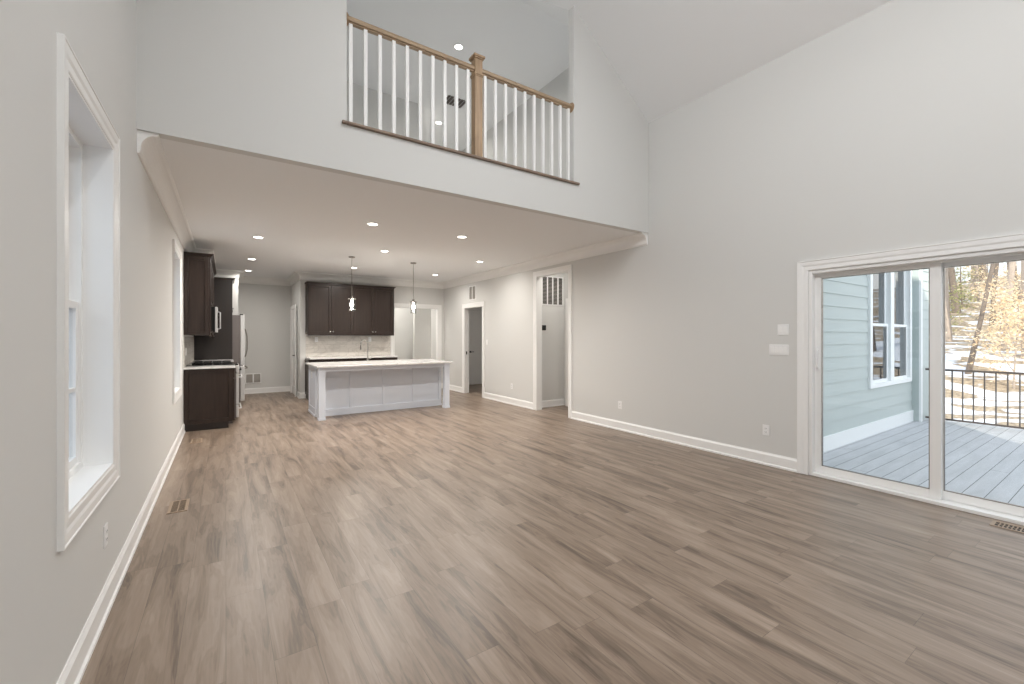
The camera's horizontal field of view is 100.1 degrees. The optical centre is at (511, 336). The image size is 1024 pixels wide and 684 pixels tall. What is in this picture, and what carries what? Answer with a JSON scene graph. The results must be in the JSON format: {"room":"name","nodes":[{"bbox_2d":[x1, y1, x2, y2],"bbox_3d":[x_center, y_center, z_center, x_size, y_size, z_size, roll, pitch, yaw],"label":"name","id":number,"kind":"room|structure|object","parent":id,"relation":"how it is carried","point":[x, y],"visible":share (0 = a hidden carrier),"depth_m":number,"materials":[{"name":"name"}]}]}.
{"room":"living room","nodes":[
{"label":"living room","id":0,"kind":"room"},
{"bbox_2d":[0,0,193,683],"bbox_3d":[-3.706,-1.725,4.337,0.250,6.450,15.070,0,0,-34],"label":"wall","id":1,"kind":"structure","parent":0,"point":[48,596],"depth_m":1.62,"materials":[{"name":"white paint"}]},
{"bbox_2d":[57,32,119,551],"bbox_3d":[-2.173,-0.173,2.060,0.272,2.035,1.070,0,0,-34],"label":"window","id":2,"kind":"structure","parent":1,"relation":"in","point":[88,142],"depth_m":2.38,"materials":[{"name":"white paint"}]},
{"bbox_2d":[103,522,107,548],"bbox_3d":[-2.224,1.090,2.351,0.010,0.120,0.076,0,0,-34],"label":"outlet","id":3,"kind":"object","parent":1,"relation":"attached to","point":[105,528],"visible":1,"depth_m":2.33,"materials":[{"name":"white plastic"}]},
{"bbox_2d":[56,423,184,683],"bbox_3d":[-2.265,1.427,2.426,0.026,0.145,10.290,0,0,-34],"label":"baseboard","id":4,"kind":"structure","parent":1,"relation":"attached to","point":[75,667],"depth_m":2.39,"materials":[{"name":"white paint"}]},
{"bbox_2d":[172,239,181,403],"bbox_3d":[-4.607,-0.183,5.707,0.272,2.054,1.070,0,0,-34],"label":"window","id":5,"kind":"structure","parent":1,"relation":"in","point":[176,252],"depth_m":6.11,"materials":[{"name":"white paint"}]},
{"bbox_2d":[183,337,193,367],"bbox_3d":[-5.841,0.249,7.770,0.010,0.479,2.550,0,0,-34],"label":"backsplash","id":6,"kind":"structure","parent":1,"relation":"attached to","point":[188,342],"depth_m":7.49,"materials":[{"name":"tile"}]},
{"bbox_2d":[184,252,213,336],"bbox_3d":[-5.065,-0.655,6.953,0.385,1.330,0.410,0,0,-34],"label":"upper cabinet","id":7,"kind":"object","parent":1,"relation":"attached to","point":[197,266],"visible":1,"depth_m":6.80,"materials":[{"name":"brown wood"}]},
{"bbox_2d":[211,259,214,306],"bbox_3d":[-5.389,-0.910,7.440,0.385,0.820,0.758,0,0,-34],"label":"upper cabinet","id":8,"kind":"object","parent":1,"relation":"attached to","point":[213,260],"visible":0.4,"depth_m":7.47,"materials":[{"name":"brown wood"}]},
{"bbox_2d":[211,307,220,331],"bbox_3d":[-5.352,-0.284,7.465,0.474,0.428,0.754,0,0,-34],"label":"microwave","id":9,"kind":"object","parent":8,"relation":"attached to","point":[214,310],"visible":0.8,"depth_m":7.24,"materials":[{"name":"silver metal"}]},
{"bbox_2d":[211,265,216,336],"bbox_3d":[-5.997,-0.655,8.351,0.385,1.330,1.430,0,0,-34],"label":"upper cabinet","id":10,"kind":"object","parent":1,"relation":"attached to","point":[214,273],"visible":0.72,"depth_m":8.26,"materials":[{"name":"brown wood"}]},
{"bbox_2d":[214,277,234,312],"bbox_3d":[-6.538,-0.890,9.458,0.705,0.720,0.950,0,0,-34],"label":"upper cabinet","id":11,"kind":"object","parent":1,"relation":"attached to","point":[217,278],"visible":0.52,"depth_m":9.18,"materials":[{"name":"brown wood"}]},
{"bbox_2d":[221,277,237,314],"bbox_3d":[-6.847,-0.020,9.989,0.800,3.040,0.120,0,0,-34],"label":"wall","id":12,"kind":"structure","parent":0,"point":[235,284],"depth_m":10.13,"materials":[{"name":"white paint"}]},
{"bbox_2d":[291,281,298,390],"bbox_3d":[-5.550,-0.020,11.108,0.120,3.040,1.560,0,0,-34],"label":"wall","id":13,"kind":"structure","parent":0,"point":[295,287],"depth_m":10.70,"materials":[{"name":"white paint"}]},
{"bbox_2d":[290,304,296,396],"bbox_3d":[-5.639,0.354,11.048,0.094,2.291,0.982,0,0,-34],"label":"door","id":14,"kind":"structure","parent":13,"relation":"in","point":[293,313],"depth_m":11.16,"materials":[{"name":"white paint"}]},
{"bbox_2d":[238,283,412,388],"bbox_3d":[-5.351,-0.020,12.251,5.800,3.040,0.120,0,0,-34],"label":"wall","id":15,"kind":"structure","parent":0,"point":[265,308],"depth_m":11.47,"materials":[{"name":"white paint"}]},
{"bbox_2d":[245,373,260,383],"bbox_3d":[-6.769,1.100,11.223,0.360,0.260,0.014,0,0,-34],"label":"air vent","id":16,"kind":"object","parent":15,"relation":"in","point":[252,377],"visible":1,"depth_m":11.22,"materials":[{"name":"grey metal"}]},
{"bbox_2d":[245,383,442,398],"bbox_3d":[-4.844,1.427,11.491,5.800,0.145,1.706,0,0,-34],"label":"baseboard","id":17,"kind":"structure","parent":15,"relation":"attached to","point":[282,388],"depth_m":11.33,"materials":[{"name":"white paint"}]},
{"bbox_2d":[299,279,443,392],"bbox_3d":[-3.570,-0.020,11.419,3.760,3.040,0.120,0,0,-34],"label":"wall","id":18,"kind":"structure","parent":0,"point":[402,294],"depth_m":11.62,"materials":[{"name":"white paint"}]},
{"bbox_2d":[304,281,353,334],"bbox_3d":[-4.478,-0.655,10.515,1.065,1.270,0.374,0,0,-34],"label":"upper cabinet","id":19,"kind":"object","parent":18,"relation":"attached to","point":[328,310],"visible":1,"depth_m":10.38,"materials":[{"name":"brown wood"}]},
{"bbox_2d":[306,336,389,356],"bbox_3d":[-4.136,0.244,10.963,2.068,0.519,0.010,0,0,-34],"label":"backsplash","id":20,"kind":"structure","parent":18,"relation":"attached to","point":[326,346],"depth_m":10.90,"materials":[{"name":"tile"}]},
{"bbox_2d":[353,284,395,335],"bbox_3d":[-3.591,-0.655,11.107,1.065,1.270,0.374,0,0,-34],"label":"upper cabinet","id":21,"kind":"object","parent":18,"relation":"attached to","point":[373,308],"visible":0.94,"depth_m":10.97,"materials":[{"name":"brown wood"}]},
{"bbox_2d":[390,303,441,359],"bbox_3d":[-2.682,0.300,11.999,1.480,2.400,0.142,0,0,-34],"label":"door frame","id":22,"kind":"structure","parent":18,"relation":"attached to","point":[438,308],"depth_m":12.31,"materials":[{"name":"white paint"}]},
{"bbox_2d":[347,81,417,139],"bbox_3d":[-3.513,-3.462,9.497,5.800,2.975,2.300,0,0,-34],"label":"wall","id":23,"kind":"structure","parent":0,"point":[357,89],"depth_m":8.73,"materials":[{"name":"white paint"}]},
{"bbox_2d":[136,0,648,232],"bbox_3d":[-0.399,-2.919,4.831,5.800,2.758,0.100,0,0,-34],"label":"wall","id":24,"kind":"structure","parent":0,"point":[265,79],"depth_m":3.86,"materials":[{"name":"white paint"}]},
{"bbox_2d":[342,12,579,184],"bbox_3d":[-0.380,-2.570,4.835,2.945,1.190,0.155,0,0,-34],"label":"balcony railing","id":25,"kind":"object","parent":24,"relation":"on","point":[479,76],"visible":0.84,"depth_m":4.75,"materials":[{"name":"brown wood"}]},
{"bbox_2d":[160,138,636,281],"bbox_3d":[-2.872,-1.758,8.537,5.800,0.435,8.810,0,0,-34],"label":"ceiling","id":26,"kind":"structure","parent":0,"point":[312,220],"depth_m":5.96,"materials":[{"name":"white paint"}]},
{"bbox_2d":[251,235,264,238],"bbox_3d":[-3.925,-1.534,6.638,0.190,0.012,0.190,0,0,-34],"label":"recessed light","id":27,"kind":"object","parent":26,"relation":"in","point":[253,236],"visible":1,"depth_m":6.64,"materials":[{"name":"white plastic"}]},
{"bbox_2d":[348,256,355,306],"bbox_3d":[-3.097,-1.010,8.297,0.150,1.060,0.150,0,0,-4],"label":"pendant light","id":28,"kind":"object","parent":26,"relation":"hanging from","point":[351,298],"visible":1,"depth_m":8.27,"materials":[{"name":"glass"}]},
{"bbox_2d":[365,222,379,225],"bbox_3d":[-1.903,-1.534,5.859,0.190,0.012,0.190,0,0,-34],"label":"recessed light","id":29,"kind":"object","parent":26,"relation":"in","point":[367,223],"visible":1,"depth_m":5.83,"materials":[{"name":"white plastic"}]},
{"bbox_2d":[410,262,416,308],"bbox_3d":[-2.065,-1.010,8.985,0.150,1.060,0.150,0,0,-4],"label":"pendant light","id":30,"kind":"object","parent":26,"relation":"hanging from","point":[413,263],"visible":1,"depth_m":8.98,"materials":[{"name":"silver metal"}]},
{"bbox_2d":[456,235,467,237],"bbox_3d":[-0.772,-1.534,6.614,0.190,0.012,0.190,0,0,-34],"label":"recessed light","id":31,"kind":"object","parent":26,"relation":"in","point":[457,236],"visible":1,"depth_m":6.59,"materials":[{"name":"white plastic"}]},
{"bbox_2d":[413,308,430,358],"bbox_3d":[-2.737,-0.020,13.081,0.530,3.040,0.100,0,0,-34],"label":"wall","id":32,"kind":"structure","parent":0,"point":[421,317],"depth_m":13.02,"materials":[{"name":"white paint"}]},
{"bbox_2d":[347,0,568,150],"bbox_3d":[-2.289,-4.624,7.663,5.800,0.652,6.710,0,0,-34],"label":"ceiling","id":33,"kind":"structure","parent":0,"point":[524,42],"depth_m":7.30,"materials":[{"name":"white paint"}]},
{"bbox_2d":[447,94,464,108],"bbox_3d":[-1.208,-4.956,9.052,0.460,0.014,0.360,0,0,-34],"label":"ceiling vent","id":34,"kind":"object","parent":33,"relation":"in","point":[450,99],"visible":0.54,"depth_m":9.04,"materials":[{"name":"grey metal"}]},
{"bbox_2d":[453,43,463,49],"bbox_3d":[-0.911,-4.943,7.327,0.190,0.012,0.190,0,0,-34],"label":"recessed light","id":35,"kind":"object","parent":33,"relation":"in","point":[457,46],"visible":1,"depth_m":7.32,"materials":[{"name":"white plastic"}]},
{"bbox_2d":[80,384,1023,683],"bbox_3d":[-0.060,1.560,6.710,9.050,0.120,15.170,0,0,-34],"label":"floor","id":36,"kind":"structure","parent":0,"point":[478,539],"depth_m":2.77,"materials":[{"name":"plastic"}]},
{"bbox_2d":[167,498,189,513],"bbox_3d":[-2.941,1.497,3.784,0.140,0.006,0.320,0,0,-34],"label":"floor vent","id":37,"kind":"object","parent":36,"relation":"in","point":[179,505],"visible":1,"depth_m":3.77,"materials":[{"name":"beige metal"}]},
{"bbox_2d":[190,438,202,443],"bbox_3d":[-4.517,1.497,6.146,0.140,0.006,0.320,0,0,-34],"label":"floor vent","id":38,"kind":"object","parent":36,"relation":"in","point":[197,440],"visible":1,"depth_m":6.15,"materials":[{"name":"beige metal"}]},
{"bbox_2d":[184,368,235,431],"bbox_3d":[-4.943,1.010,7.050,0.696,0.979,0.385,0,0,-34],"label":"base cabinet","id":39,"kind":"object","parent":36,"relation":"on","point":[209,394],"visible":0.93,"depth_m":6.88,"materials":[{"name":"brown wood"}]},
{"bbox_2d":[183,365,235,369],"bbox_3d":[-4.946,0.505,7.038,0.684,0.030,0.400,0,0,-34],"label":"countertop","id":40,"kind":"structure","parent":39,"relation":"on","point":[210,366],"depth_m":6.96,"materials":[{"name":"white stone"}]},
{"bbox_2d":[194,279,231,359],"bbox_3d":[-6.290,0.150,9.039,0.669,2.700,0.020,0,0,-34],"label":"panel","id":41,"kind":"object","parent":36,"relation":"on","point":[218,347],"visible":0.26,"depth_m":9.10,"materials":[{"name":"brown wood"}]},
{"bbox_2d":[186,360,241,423],"bbox_3d":[-5.218,0.974,7.554,0.786,1.052,0.756,0,0,-34],"label":"range","id":42,"kind":"object","parent":36,"relation":"on","point":[229,362],"visible":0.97,"depth_m":7.41,"materials":[{"name":"grey metal"}]},
{"bbox_2d":[186,362,237,365],"bbox_3d":[-5.246,0.489,7.536,0.720,0.022,0.756,0,0,-34],"label":"cooktop","id":43,"kind":"object","parent":42,"relation":"in","point":[194,363],"depth_m":7.33,"materials":[{"name":"black metal"}]},
{"bbox_2d":[232,314,247,402],"bbox_3d":[-6.411,0.507,9.535,0.922,1.985,0.900,0,0,-34],"label":"refrigerator","id":44,"kind":"object","parent":36,"relation":"on","point":[238,321],"visible":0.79,"depth_m":9.34,"materials":[{"name":"grey metal"}]},
{"bbox_2d":[305,358,355,399],"bbox_3d":[-4.399,1.018,10.402,1.042,0.964,0.649,0,0,-34],"label":"base cabinet","id":45,"kind":"object","parent":36,"relation":"on","point":[349,359],"visible":0.24,"depth_m":10.15,"materials":[{"name":"brown wood"}]},
{"bbox_2d":[356,357,396,360],"bbox_3d":[-3.532,1.018,10.981,1.042,0.964,0.649,0,0,-34],"label":"base cabinet","id":46,"kind":"object","parent":36,"relation":"on","point":[385,358],"visible":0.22,"depth_m":10.73,"materials":[{"name":"brown wood"}]},
{"bbox_2d":[306,355,397,359],"bbox_3d":[-3.957,0.520,10.704,2.078,0.030,0.639,0,0,-34],"label":"countertop","id":47,"kind":"structure","parent":46,"relation":"on","point":[373,356],"depth_m":10.55,"materials":[{"name":"white stone"}]},
{"bbox_2d":[308,363,449,420],"bbox_3d":[-2.695,1.030,8.795,2.558,0.940,1.198,0,0,-34],"label":"kitchen island","id":48,"kind":"object","parent":36,"relation":"on","point":[334,391],"visible":0.79,"depth_m":8.54,"materials":[{"name":"grey paint"}]},
{"bbox_2d":[305,359,452,367],"bbox_3d":[-2.691,0.543,8.796,2.630,0.031,1.300,0,0,-34],"label":"island countertop","id":49,"kind":"structure","parent":48,"relation":"on","point":[407,361],"depth_m":8.62,"materials":[{"name":"white stone"}]},
{"bbox_2d":[360,339,371,360],"bbox_3d":[-3.082,0.297,9.064,0.253,0.462,0.056,0,0,-34],"label":"kitchen faucet","id":50,"kind":"object","parent":49,"relation":"on","point":[364,339],"visible":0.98,"depth_m":9.06,"materials":[{"name":"silver metal"}]},
{"bbox_2d":[989,520,1023,533],"bbox_3d":[3.953,1.497,3.300,0.150,0.006,0.360,0,0,-34],"label":"floor vent","id":51,"kind":"object","parent":36,"relation":"in","point":[995,523],"visible":1,"depth_m":3.37,"materials":[{"name":"beige metal"}]},
{"bbox_3d":[-5.871,1.010,8.441,0.696,0.979,1.420,0,0,-34],"label":"base cabinet","id":52,"kind":"object","parent":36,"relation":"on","visible":0},
{"bbox_2d":[191,359,233,362],"bbox_3d":[-5.876,0.505,8.431,0.684,0.030,1.410,0,0,-34],"label":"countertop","id":53,"kind":"structure","parent":52,"relation":"on","point":[232,360],"depth_m":8.69,"materials":[{"name":"white stone"}]},
{"bbox_2d":[542,273,563,400],"bbox_3d":[0.784,-0.020,9.192,0.750,3.040,0.100,0,0,-34],"label":"wall","id":54,"kind":"structure","parent":0,"point":[552,316],"depth_m":9.20,"materials":[{"name":"white paint"}]},
{"bbox_2d":[542,276,562,305],"bbox_3d":[0.812,-0.970,9.142,0.720,0.620,0.014,0,0,-34],"label":"air vent","id":55,"kind":"object","parent":54,"relation":"in","point":[552,287],"visible":0.66,"depth_m":9.17,"materials":[{"name":"grey metal"}]},
{"bbox_2d":[542,398,563,407],"bbox_3d":[1.245,1.427,8.501,0.750,0.145,1.560,0,0,-34],"label":"baseboard","id":56,"kind":"structure","parent":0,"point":[555,402],"depth_m":9.17,"materials":[{"name":"white paint"}]},
{"bbox_2d":[564,272,567,404],"bbox_3d":[1.571,-0.020,8.779,0.100,3.040,1.660,0,0,-34],"label":"wall","id":57,"kind":"structure","parent":0,"point":[565,274],"depth_m":9.33,"materials":[{"name":"white paint"}]},
{"bbox_2d":[565,298,567,405],"bbox_3d":[1.435,0.344,8.808,0.094,2.311,1.002,0,0,-34],"label":"door","id":58,"kind":"structure","parent":57,"relation":"in","point":[566,299],"depth_m":9.19,"materials":[{"name":"white paint"}]},
{"bbox_2d":[541,0,891,122],"bbox_3d":[1.048,-4.230,2.663,6.000,2.250,7.126,0,0,-34],"label":"vaulted ceiling","id":59,"kind":"structure","parent":0,"point":[668,55],"depth_m":5.21,"materials":[{"name":"white paint"}]},
{"bbox_2d":[431,0,1023,474],"bbox_3d":[1.276,-1.725,7.662,0.130,6.450,15.070,0,0,-34],"label":"wall","id":60,"kind":"structure","parent":0,"point":[900,125],"depth_m":5.00,"materials":[{"name":"white paint"}]},
{"bbox_2d":[137,130,647,288],"bbox_3d":[-2.850,-1.455,8.504,5.800,0.170,8.890,0,0,-34],"label":"crown molding","id":61,"kind":"structure","parent":60,"relation":"attached to","point":[150,151],"depth_m":7.35,"materials":[{"name":"white paint"}]},
{"bbox_2d":[469,285,475,299],"bbox_3d":[-1.013,-1.110,10.962,0.014,0.360,0.360,0,0,-34],"label":"air vent","id":62,"kind":"object","parent":60,"relation":"in","point":[472,289],"visible":1,"depth_m":10.95,"materials":[{"name":"grey metal"}]},
{"bbox_2d":[462,301,484,397],"bbox_3d":[-0.945,0.325,10.971,0.152,2.350,1.160,0,0,-34],"label":"door frame","id":63,"kind":"structure","parent":60,"relation":"attached to","point":[465,307],"depth_m":11.34,"materials":[{"name":"white paint"}]},
{"bbox_2d":[533,264,571,418],"bbox_3d":[0.817,0.095,8.330,0.152,2.810,1.170,0,0,-34],"label":"door frame","id":64,"kind":"structure","parent":60,"relation":"attached to","point":[537,276],"depth_m":8.71,"materials":[{"name":"white paint"}]},
{"bbox_2d":[618,401,621,408],"bbox_3d":[1.726,1.100,6.863,0.010,0.120,0.076,0,0,-34],"label":"outlet","id":65,"kind":"object","parent":60,"relation":"attached to","point":[619,402],"visible":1,"depth_m":6.86,"materials":[{"name":"white plastic"}]},
{"bbox_2d":[450,385,796,472],"bbox_3d":[1.705,1.427,6.879,0.026,0.145,13.290,0,0,-34],"label":"baseboard","id":66,"kind":"structure","parent":60,"relation":"attached to","point":[764,458],"depth_m":5.94,"materials":[{"name":"white paint"}]},
{"bbox_2d":[763,425,768,435],"bbox_3d":[2.964,1.095,5.008,0.010,0.120,0.076,0,0,-34],"label":"outlet","id":67,"kind":"object","parent":60,"relation":"attached to","point":[765,427],"visible":1,"depth_m":5.00,"materials":[{"name":"white plastic"}]},
{"bbox_2d":[769,344,788,354],"bbox_3d":[3.043,0.153,4.889,0.010,0.116,0.202,0,0,-34],"label":"light switch","id":68,"kind":"object","parent":60,"relation":"attached to","point":[773,349],"visible":1,"depth_m":4.89,"materials":[{"name":"white plastic"}]},
{"bbox_2d":[778,324,788,334],"bbox_3d":[3.066,-0.075,4.854,0.010,0.120,0.116,0,0,-34],"label":"light switch","id":69,"kind":"object","parent":60,"relation":"attached to","point":[783,329],"visible":1,"depth_m":4.85,"materials":[{"name":"white plastic"}]},
{"bbox_2d":[797,233,1023,525],"bbox_3d":[3.814,0.343,3.893,0.212,2.314,2.130,0,0,-34],"label":"door","id":70,"kind":"structure","parent":60,"relation":"in","point":[936,494],"depth_m":3.98,"materials":[{"name":"white paint"}]},
{"bbox_2d":[823,269,928,436],"bbox_3d":[5.625,0.400,6.776,6.120,6.600,0.273,0,0,-34],"label":"wall","id":71,"kind":"structure","parent":0,"point":[848,402],"depth_m":6.44,"materials":[{"name":"blue wood"}]},
{"bbox_2d":[823,270,922,451],"bbox_3d":[5.312,-0.520,6.470,5.260,4.760,0.135,0,0,-34],"label":"trim","id":72,"kind":"structure","parent":71,"relation":"attached to","point":[832,441],"depth_m":7.14,"materials":[{"name":"white wood"}]},
{"bbox_2d":[867,271,911,388],"bbox_3d":[6.399,-0.365,7.309,2.060,2.370,0.145,0,0,-34],"label":"window","id":73,"kind":"structure","parent":71,"relation":"in","point":[886,324],"depth_m":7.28,"materials":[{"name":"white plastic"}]},
{"bbox_3d":[0.110,-0.020,12.066,2.820,3.040,3.750,0,0,-34],"label":"wall","id":74,"kind":"structure","parent":0,"visible":0},
{"bbox_2d":[469,308,481,384],"bbox_3d":[-0.999,0.304,13.395,0.992,2.391,0.094,0,0,-34],"label":"door","id":75,"kind":"structure","parent":74,"relation":"in","point":[475,317],"depth_m":13.33,"materials":[{"name":"white paint"}]},
{"label":"outside","id":76,"kind":"structure","parent":0,"visible":0},
{"bbox_2d":[823,418,1023,505],"bbox_3d":[7.653,1.630,3.485,5.700,0.140,7.700,0,0,-34],"label":"deck","id":77,"kind":"object","parent":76,"point":[984,461],"visible":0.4,"depth_m":5.48,"materials":[{"name":"grey wood"}]},
{"bbox_2d":[925,368,1023,428],"bbox_3d":[9.161,1.050,5.729,0.040,0.920,5.360,0,0,-34],"label":"deck railing","id":78,"kind":"object","parent":77,"relation":"on","point":[951,370],"visible":0.92,"depth_m":7.32,"materials":[{"name":"brown metal"}]},
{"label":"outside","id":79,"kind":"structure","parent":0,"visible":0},
{"bbox_2d":[945,274,1023,426],"bbox_3d":[13.860,-0.460,15.262,140.000,8.019,150.000,0,0,-34],"label":"hillside","id":80,"kind":"structure","parent":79,"point":[954,354],"depth_m":14.87,"materials":[{"name":"white plant"}]},
{"bbox_2d":[945,268,952,340],"bbox_3d":[20.375,-8.128,21.360,7.864,17.318,5.776,0,0,6],"label":"bare tree","id":81,"kind":"object","parent":80,"relation":"on","point":[948,336],"visible":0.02,"depth_m":19.33,"materials":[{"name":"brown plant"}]},
{"bbox_2d":[948,267,960,312],"bbox_3d":[22.064,-9.735,22.701,9.937,17.459,5.084,0,0,27],"label":"bare tree","id":82,"kind":"object","parent":80,"relation":"on","point":[951,276],"visible":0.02,"depth_m":23.20,"materials":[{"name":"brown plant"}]},
{"bbox_2d":[949,272,982,331],"bbox_3d":[21.869,-1.601,21.282,2.092,3.222,2.030,0,0,32],"label":"evergreen shrub","id":83,"kind":"object","parent":80,"relation":"on","point":[956,290],"visible":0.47,"depth_m":21.13,"materials":[{"name":"green plant"}]},
{"bbox_2d":[948,265,985,306],"bbox_3d":[25.192,-3.232,24.264,3.175,3.771,2.023,0,0,-1],"label":"evergreen shrub","id":84,"kind":"object","parent":80,"relation":"on","point":[956,269],"visible":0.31,"depth_m":23.91,"materials":[{"name":"green plant"}]},
{"bbox_2d":[949,266,986,290],"bbox_3d":[26.882,-3.922,26.121,2.354,4.020,3.156,0,0,-34],"label":"sapling","id":85,"kind":"object","parent":80,"relation":"on","point":[982,266],"visible":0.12,"depth_m":26.01,"materials":[{"name":"green plant"}]},
{"bbox_2d":[970,265,979,300],"bbox_3d":[28.256,-12.239,27.334,10.121,20.901,7.234,0,0,-34],"label":"bare tree","id":86,"kind":"object","parent":80,"relation":"on","point":[972,279],"visible":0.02,"depth_m":24.80,"materials":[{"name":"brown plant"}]},
{"bbox_2d":[964,263,994,373],"bbox_3d":[18.097,-6.976,14.539,10.803,17.289,7.317,0,0,-2],"label":"leaning tree","id":87,"kind":"object","parent":80,"relation":"on","point":[969,366],"visible":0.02,"depth_m":15.27,"materials":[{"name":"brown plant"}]},
{"bbox_2d":[954,262,1007,299],"bbox_3d":[26.390,-3.345,24.137,2.944,3.561,2.715,0,0,-34],"label":"sapling","id":88,"kind":"object","parent":80,"relation":"on","point":[1005,262],"visible":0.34,"depth_m":23.73,"materials":[{"name":"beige plant"}]},
{"bbox_2d":[978,264,987,285],"bbox_3d":[31.766,-14.339,31.317,10.776,22.109,9.707,0,0,32],"label":"bare tree","id":89,"kind":"object","parent":80,"relation":"on","point":[984,265],"visible":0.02,"depth_m":29.84,"materials":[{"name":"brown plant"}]},
{"bbox_2d":[948,261,1020,282],"bbox_3d":[50.356,-7.633,43.332,8.800,8.620,9.800,0,0,-44],"label":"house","id":90,"kind":"structure","parent":80,"relation":"on","point":[1001,265],"depth_m":41.26,"materials":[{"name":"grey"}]},
{"bbox_2d":[946,284,1023,388],"bbox_3d":[16.016,0.111,13.819,2.644,3.755,2.759,0,0,31],"label":"sapling","id":91,"kind":"object","parent":80,"relation":"on","point":[1018,318],"visible":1,"depth_m":13.82,"materials":[{"name":"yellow plant"}]},
{"bbox_2d":[957,265,1023,356],"bbox_3d":[18.109,-0.765,15.669,2.600,3.646,2.777,0,0,28],"label":"sapling","id":92,"kind":"object","parent":80,"relation":"on","point":[1003,311],"visible":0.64,"depth_m":15.71,"materials":[{"name":"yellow plant"}]},
{"bbox_2d":[989,263,998,325],"bbox_3d":[22.831,-8.105,19.461,8.032,15.821,8.670,0,0,-34],"label":"bare tree","id":93,"kind":"object","parent":80,"relation":"on","point":[996,264],"visible":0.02,"depth_m":20.74,"materials":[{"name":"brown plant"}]},
{"bbox_2d":[967,261,1020,340],"bbox_3d":[21.044,-1.736,17.889,2.890,4.554,2.977,0,0,-34],"label":"sapling","id":94,"kind":"object","parent":80,"relation":"on","point":[1016,273],"visible":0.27,"depth_m":18.20,"materials":[{"name":"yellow plant"}]},
{"bbox_2d":[1002,261,1015,345],"bbox_3d":[20.531,-8.146,16.220,6.667,17.629,7.188,0,0,-13],"label":"bare tree","id":95,"kind":"object","parent":80,"relation":"on","point":[1011,269],"visible":0.02,"depth_m":17.05,"materials":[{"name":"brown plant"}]},
{"bbox_2d":[1007,262,1020,308],"bbox_3d":[24.361,-12.007,24.161,9.531,21.715,6.888,0,0,18],"label":"bare tree","id":96,"kind":"object","parent":80,"relation":"on","point":[1016,276],"visible":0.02,"depth_m":22.11,"materials":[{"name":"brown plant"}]},
{"bbox_2d":[1020,261,1023,356],"bbox_3d":[17.705,-7.680,14.301,10.517,17.515,5.934,0,0,-25],"label":"bare tree","id":97,"kind":"object","parent":80,"relation":"on","point":[1022,262],"visible":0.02,"depth_m":15.32,"materials":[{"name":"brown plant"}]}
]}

